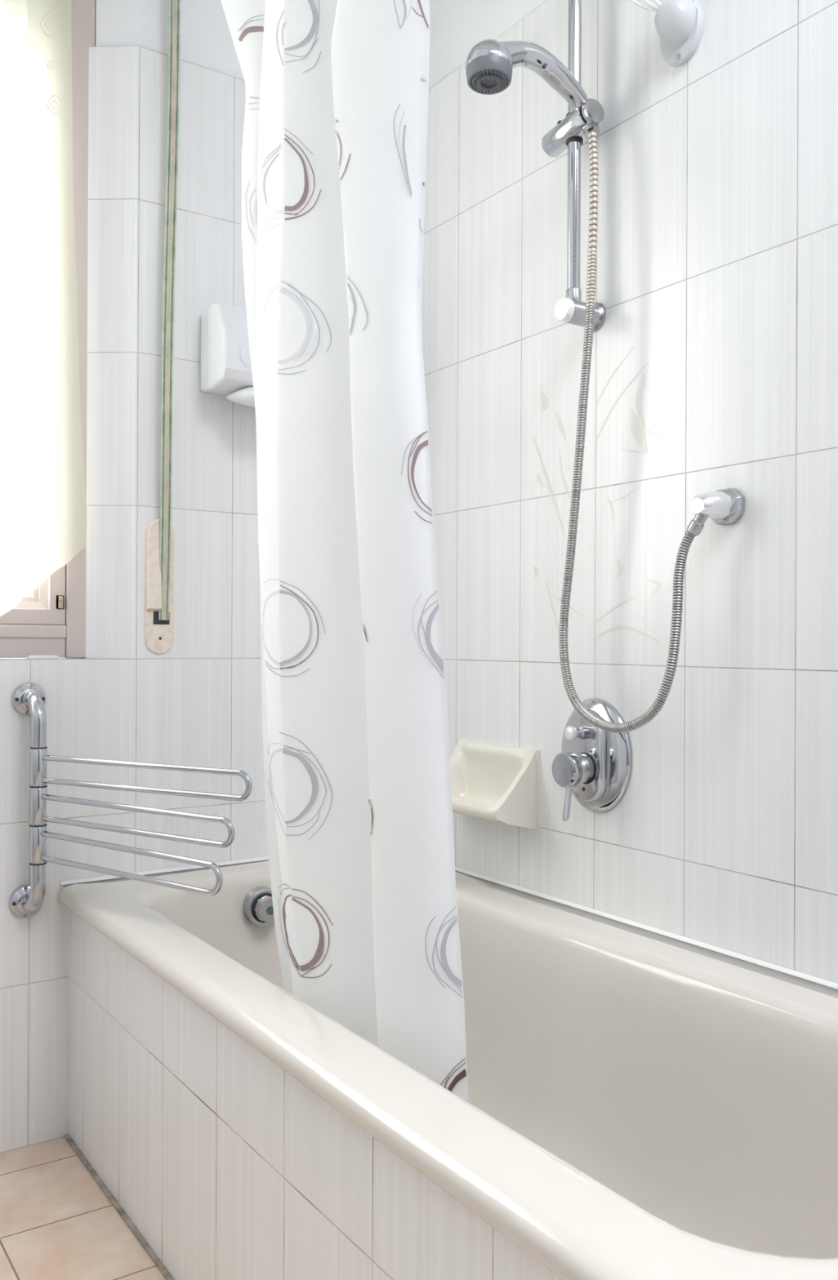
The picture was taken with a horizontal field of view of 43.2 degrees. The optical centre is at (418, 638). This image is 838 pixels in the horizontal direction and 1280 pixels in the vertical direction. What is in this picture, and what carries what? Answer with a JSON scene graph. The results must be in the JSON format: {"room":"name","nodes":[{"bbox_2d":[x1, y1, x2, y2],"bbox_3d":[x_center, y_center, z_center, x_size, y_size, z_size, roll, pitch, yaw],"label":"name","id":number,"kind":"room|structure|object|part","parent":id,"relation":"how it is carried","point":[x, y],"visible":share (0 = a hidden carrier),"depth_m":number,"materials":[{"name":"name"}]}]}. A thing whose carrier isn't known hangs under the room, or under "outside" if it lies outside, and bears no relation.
{"room":"bathroom","nodes":[
{"label":"bathroom","id":0,"kind":"room"},
{"bbox_2d":[0,1136,166,1279],"bbox_3d":[-0.001,0.974,0.527,2.170,0.060,3.600,0,0,-34],"label":"floor","id":1,"kind":"structure","parent":0,"point":[57,1223],"depth_m":1.70,"materials":[{"name":"tile"}]},
{"bbox_2d":[58,859,837,1279],"bbox_3d":[0.089,0.665,1.482,0.709,0.395,1.708,0,0,-34],"label":"bathtub","id":2,"kind":"object","parent":1,"relation":"on","point":[642,1104],"visible":0.6,"depth_m":1.43,"materials":[{"name":"white ceramic"}]},
{"bbox_3d":[-0.299,0.530,2.079,0.051,0.052,0.040,0,0,-28],"label":"overflow knob","id":3,"kind":"part","parent":2,"relation":"part of","materials":[{"name":"silver metal"}]},
{"bbox_2d":[0,0,268,1152],"bbox_3d":[-0.952,-0.419,1.934,1.950,2.720,0.200,0,0,-34],"label":"wall","id":4,"kind":"structure","parent":0,"point":[197,702],"depth_m":2.09,"materials":[{"name":"tile"}]},
{"bbox_2d":[26,655,58,658],"bbox_3d":[-0.715,0.034,2.011,0.055,0.006,0.018,0,0,-34],"label":"clip","id":5,"kind":"object","parent":4,"relation":"on","point":[29,656],"visible":1,"depth_m":2.00,"materials":[{"name":"white plastic"}]},
{"bbox_2d":[0,0,95,657],"bbox_3d":[-1.143,-0.730,1.807,1.149,1.530,0.097,0,0,-34],"label":"window","id":6,"kind":"structure","parent":4,"relation":"in","point":[54,613],"depth_m":2.07,"materials":[{"name":"beige paint"}]},
{"bbox_3d":[-1.144,0.015,1.792,1.058,0.038,0.053,0,0,-34],"label":"sill rail","id":7,"kind":"part","parent":6,"relation":"part of","materials":[{"name":"beige paint"}]},
{"bbox_3d":[-1.138,-0.729,1.791,1.057,1.400,0.050,0,0,-34],"label":"sash","id":8,"kind":"part","parent":6,"relation":"part of","materials":[{"name":"beige paint"}]},
{"bbox_2d":[0,0,86,616],"bbox_3d":[-1.128,-0.727,1.731,1.169,1.565,0.025,0,0,-34],"label":"window curtain","id":9,"kind":"object","parent":6,"relation":"hanging from","point":[43,497],"visible":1,"depth_m":2.00,"materials":[{"name":"white fabric"}]},
{"bbox_2d":[8,682,252,917],"bbox_3d":[-0.510,0.300,1.818,0.549,0.436,0.080,0,0,35],"label":"towel rail","id":10,"kind":"object","parent":4,"relation":"attached to","point":[26,900],"visible":1,"depth_m":1.84,"materials":[{"name":"silver metal"}]},
{"bbox_3d":[-0.702,0.299,1.929,0.032,0.402,0.068,0,0,-34],"label":"post","id":11,"kind":"part","parent":10,"relation":"part of","materials":[{"name":"silver metal"}]},
{"bbox_3d":[-0.492,0.373,1.770,0.465,0.054,0.010,0,0,36],"label":"looped arm","id":12,"kind":"part","parent":10,"relation":"part of","materials":[{"name":"silver metal"}]},
{"bbox_3d":[-0.485,0.304,1.781,0.465,0.049,0.010,0,0,33],"label":"looped arm","id":13,"kind":"part","parent":10,"relation":"part of","materials":[{"name":"silver metal"}]},
{"bbox_3d":[-0.473,0.235,1.800,0.465,0.051,0.010,0,0,28],"label":"looped arm","id":14,"kind":"part","parent":10,"relation":"part of","materials":[{"name":"silver metal"}]},
{"bbox_2d":[144,519,174,653],"bbox_3d":[-0.513,-0.104,2.102,0.059,0.269,0.014,0,0,-34],"label":"strap winder","id":15,"kind":"object","parent":4,"relation":"attached to","point":[158,634],"visible":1,"depth_m":2.09,"materials":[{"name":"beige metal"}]},
{"bbox_2d":[158,0,180,620],"bbox_3d":[-0.492,-0.932,2.100,0.044,1.790,0.025,0,0,-34],"label":"strap","id":16,"kind":"object","parent":15,"relation":"attached to","point":[174,5],"visible":1,"depth_m":2.09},
{"bbox_2d":[200,302,254,407],"bbox_3d":[-0.322,-0.564,2.154,0.210,0.206,0.138,0,0,-34],"label":"soap dispenser","id":17,"kind":"object","parent":4,"relation":"attached to","point":[225,369],"visible":0.46,"depth_m":2.08,"materials":[{"name":"white plastic"}]},
{"bbox_2d":[226,386,254,407],"bbox_3d":[-0.318,-0.483,2.133,0.112,0.044,0.098,0,0,-34],"label":"outlet","id":18,"kind":"object","parent":17,"relation":"attached to","point":[240,395],"depth_m":2.10,"materials":[{"name":"white plastic"}]},
{"bbox_3d":[0.290,-1.385,0.840,0.050,0.050,3.000,0,0,-34],"label":"curtain rod","id":19,"kind":"object","parent":4,"relation":"attached to","visible":0},
{"bbox_2d":[220,0,468,1102],"bbox_3d":[-0.200,-0.670,1.552,0.062,3.064,0.931,0,0,-34],"label":"shower curtain","id":20,"kind":"object","parent":19,"relation":"hanging from","point":[357,771],"visible":0.86,"depth_m":1.37,"materials":[{"name":"white fabric"}]},
{"bbox_2d":[68,909,563,1279],"bbox_3d":[-0.178,0.721,1.312,0.029,0.446,1.700,0,0,-34],"label":"panel","id":21,"kind":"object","parent":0,"point":[227,1165],"depth_m":1.39,"materials":[{"name":"tile"}]},
{"bbox_2d":[63,1133,174,1279],"bbox_3d":[-0.194,0.942,1.301,0.009,0.004,1.699,0,0,-34],"label":"baseboard","id":22,"kind":"structure","parent":21,"relation":"attached to","point":[120,1210],"depth_m":1.74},
{"bbox_2d":[421,0,837,983],"bbox_3d":[0.827,-0.411,1.143,0.120,2.720,3.500,0,0,-34],"label":"wall","id":23,"kind":"structure","parent":0,"point":[713,366],"depth_m":1.70,"materials":[{"name":"tile"}]},
{"bbox_2d":[60,856,837,989],"bbox_3d":[0.090,0.464,1.492,0.706,0.006,1.700,0,0,-34],"label":"trim","id":24,"kind":"structure","parent":23,"relation":"attached to","point":[789,971],"depth_m":1.79,"materials":[{"name":"white"}]},
{"bbox_2d":[449,738,539,831],"bbox_3d":[0.104,0.276,2.003,0.114,0.148,0.247,0,0,-34],"label":"soap dish","id":25,"kind":"object","parent":23,"relation":"attached to","point":[494,782],"visible":0.84,"depth_m":1.99,"materials":[{"name":"beige ceramic"}]},
{"bbox_2d":[541,0,605,332],"bbox_3d":[0.270,-0.858,1.796,0.081,0.660,0.126,0,0,-34],"label":"shower rail","id":26,"kind":"object","parent":23,"relation":"attached to","point":[567,134],"visible":0.94,"depth_m":1.78,"materials":[{"name":"silver metal"}]},
{"bbox_2d":[465,39,599,139],"bbox_3d":[0.184,-0.893,1.702,0.253,0.120,0.074,0,0,-34],"label":"shower","id":27,"kind":"object","parent":26,"relation":"attached to","point":[490,64],"visible":0.96,"depth_m":1.67,"materials":[{"name":"silver metal"}]},
{"bbox_3d":[0.286,-0.868,1.742,0.041,0.042,0.018,0,0,-34],"label":"slider knob","id":28,"kind":"part","parent":26,"relation":"part of","materials":[{"name":"silver metal"}]},
{"bbox_2d":[551,698,631,821],"bbox_3d":[0.267,0.202,1.785,0.086,0.200,0.166,0,0,-34],"label":"mixer","id":29,"kind":"object","parent":23,"relation":"attached to","point":[593,763],"visible":0.99,"depth_m":1.76,"materials":[{"name":"silver metal"}]},
{"bbox_3d":[0.246,0.270,1.758,0.014,0.063,0.022,0,0,32],"label":"lever","id":30,"kind":"part","parent":29,"relation":"part of","materials":[{"name":"silver metal"}]},
{"bbox_3d":[0.248,0.218,1.766,0.023,0.058,0.058,0,0,-34],"label":"lever knob","id":31,"kind":"part","parent":29,"relation":"part of","materials":[{"name":"silver metal"}]},
{"bbox_2d":[558,130,695,733],"bbox_3d":[0.321,-0.344,1.667,0.042,0.983,0.282,0,0,-34],"label":"shower hose","id":32,"kind":"object","parent":23,"relation":"attached to","point":[686,540],"visible":1,"depth_m":1.73,"materials":[{"name":"silver metal"}]},
{"bbox_2d":[629,0,703,66],"bbox_3d":[0.240,-1.336,1.813,0.055,0.875,0.551,0,0,-43],"label":"holder","id":33,"kind":"object","parent":23,"relation":"attached to","point":[678,24],"visible":1,"depth_m":1.63,"materials":[{"name":"grey plastic"}]},
{"bbox_3d":[0.204,-1.375,1.823,0.486,0.796,0.015,0,0,45],"label":"airer cord","id":34,"kind":"part","parent":33,"relation":"part of","materials":[{"name":"white plastic"}]},
{"bbox_3d":[0.254,-1.373,1.770,0.360,0.800,0.015,0,0,44],"label":"airer cord","id":35,"kind":"part","parent":33,"relation":"part of","materials":[{"name":"white plastic"}]},
{"bbox_3d":[0.299,-1.371,1.728,0.259,0.803,0.015,0,0,43],"label":"airer cord","id":36,"kind":"part","parent":33,"relation":"part of","materials":[{"name":"white plastic"}]},
{"bbox_2d":[653,0,695,49],"bbox_3d":[0.391,-0.959,1.638,0.037,0.078,0.066,0,0,-34],"label":"cup","id":37,"kind":"object","parent":33,"relation":"on","point":[674,20],"depth_m":1.63,"materials":[{"name":"plastic"}]},
{"bbox_3d":[0.409,-0.951,1.652,0.011,0.106,0.082,0,0,-34],"label":"plate","id":38,"kind":"part","parent":33,"relation":"part of","materials":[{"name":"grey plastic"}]},
{"bbox_2d":[686,488,743,536],"bbox_3d":[0.434,-0.187,1.560,0.066,0.072,0.061,0,0,-34],"label":"connector","id":39,"kind":"object","parent":23,"relation":"attached to","point":[722,506],"depth_m":1.55,"materials":[{"name":"silver metal"}]}
]}

